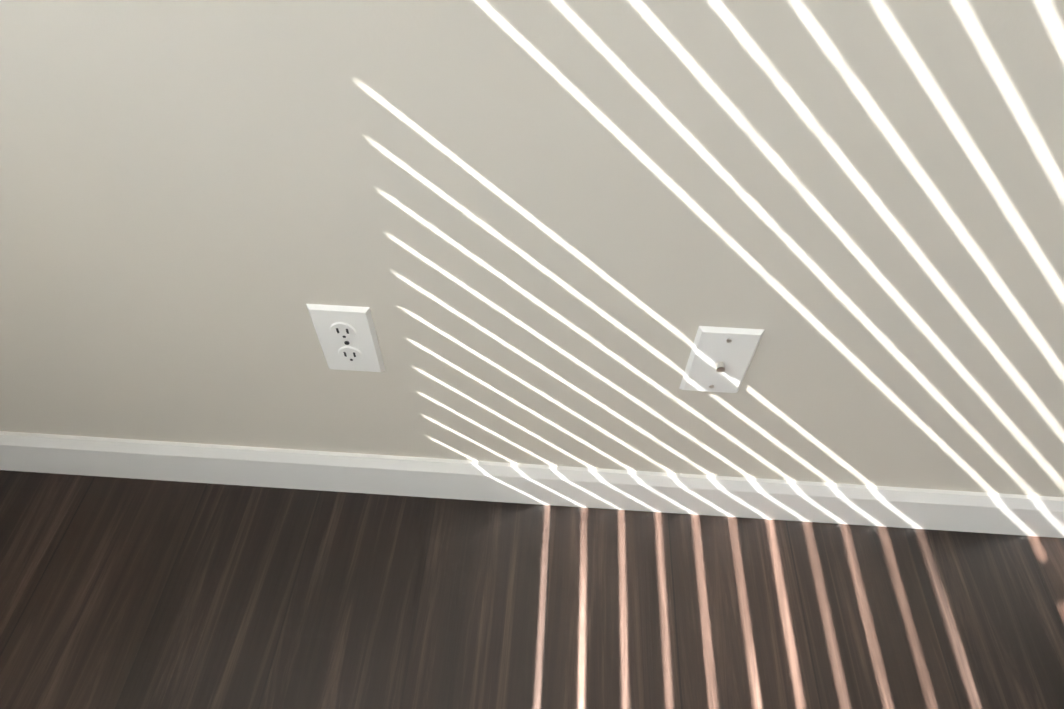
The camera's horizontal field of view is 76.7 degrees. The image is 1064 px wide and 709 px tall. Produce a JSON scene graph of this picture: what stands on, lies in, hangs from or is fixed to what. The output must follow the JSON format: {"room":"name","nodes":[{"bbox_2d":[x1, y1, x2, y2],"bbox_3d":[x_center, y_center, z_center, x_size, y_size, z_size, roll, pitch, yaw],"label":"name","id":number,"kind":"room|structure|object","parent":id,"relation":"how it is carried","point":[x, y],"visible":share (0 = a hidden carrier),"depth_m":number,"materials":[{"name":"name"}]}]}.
{"room":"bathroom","nodes":[
{"label":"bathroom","id":0,"kind":"room"},
{"bbox_2d":[0,470,1063,708],"bbox_3d":[2.128,2.861,-0.979,6.720,0.100,6.700,3,51,2],"label":"floor","id":1,"kind":"structure","parent":0,"point":[134,594],"depth_m":0.94,"materials":[{"name":"brown wood"}]},
{"bbox_2d":[0,0,1063,496],"bbox_3d":[2.352,-0.567,-0.027,6.400,2.740,0.160,3,51,2],"label":"wall","id":2,"kind":"structure","parent":0,"point":[548,232],"depth_m":0.63,"materials":[{"name":"paint"}]},
{"bbox_2d":[306,304,385,371],"bbox_3d":[-0.212,-0.015,0.774,0.070,0.114,0.008,3,51,2],"label":"electrical outlet","id":3,"kind":"object","parent":2,"relation":"attached to","point":[347,337],"visible":1,"depth_m":0.77,"materials":[{"name":"white plastic"}]},
{"bbox_2d":[0,431,1063,537],"bbox_3d":[0.959,0.251,0.981,3.634,0.100,0.013,3,51,2],"label":"baseboard","id":4,"kind":"structure","parent":2,"relation":"attached to","point":[898,507],"depth_m":0.99,"materials":[{"name":"white wood"}]},
{"bbox_2d":[679,326,764,392],"bbox_3d":[0.213,0.012,0.761,0.070,0.114,0.013,3,51,2],"label":"wall plate","id":5,"kind":"object","parent":2,"relation":"attached to","point":[719,359],"visible":1,"depth_m":0.75,"materials":[{"name":"white plastic"}]}
]}

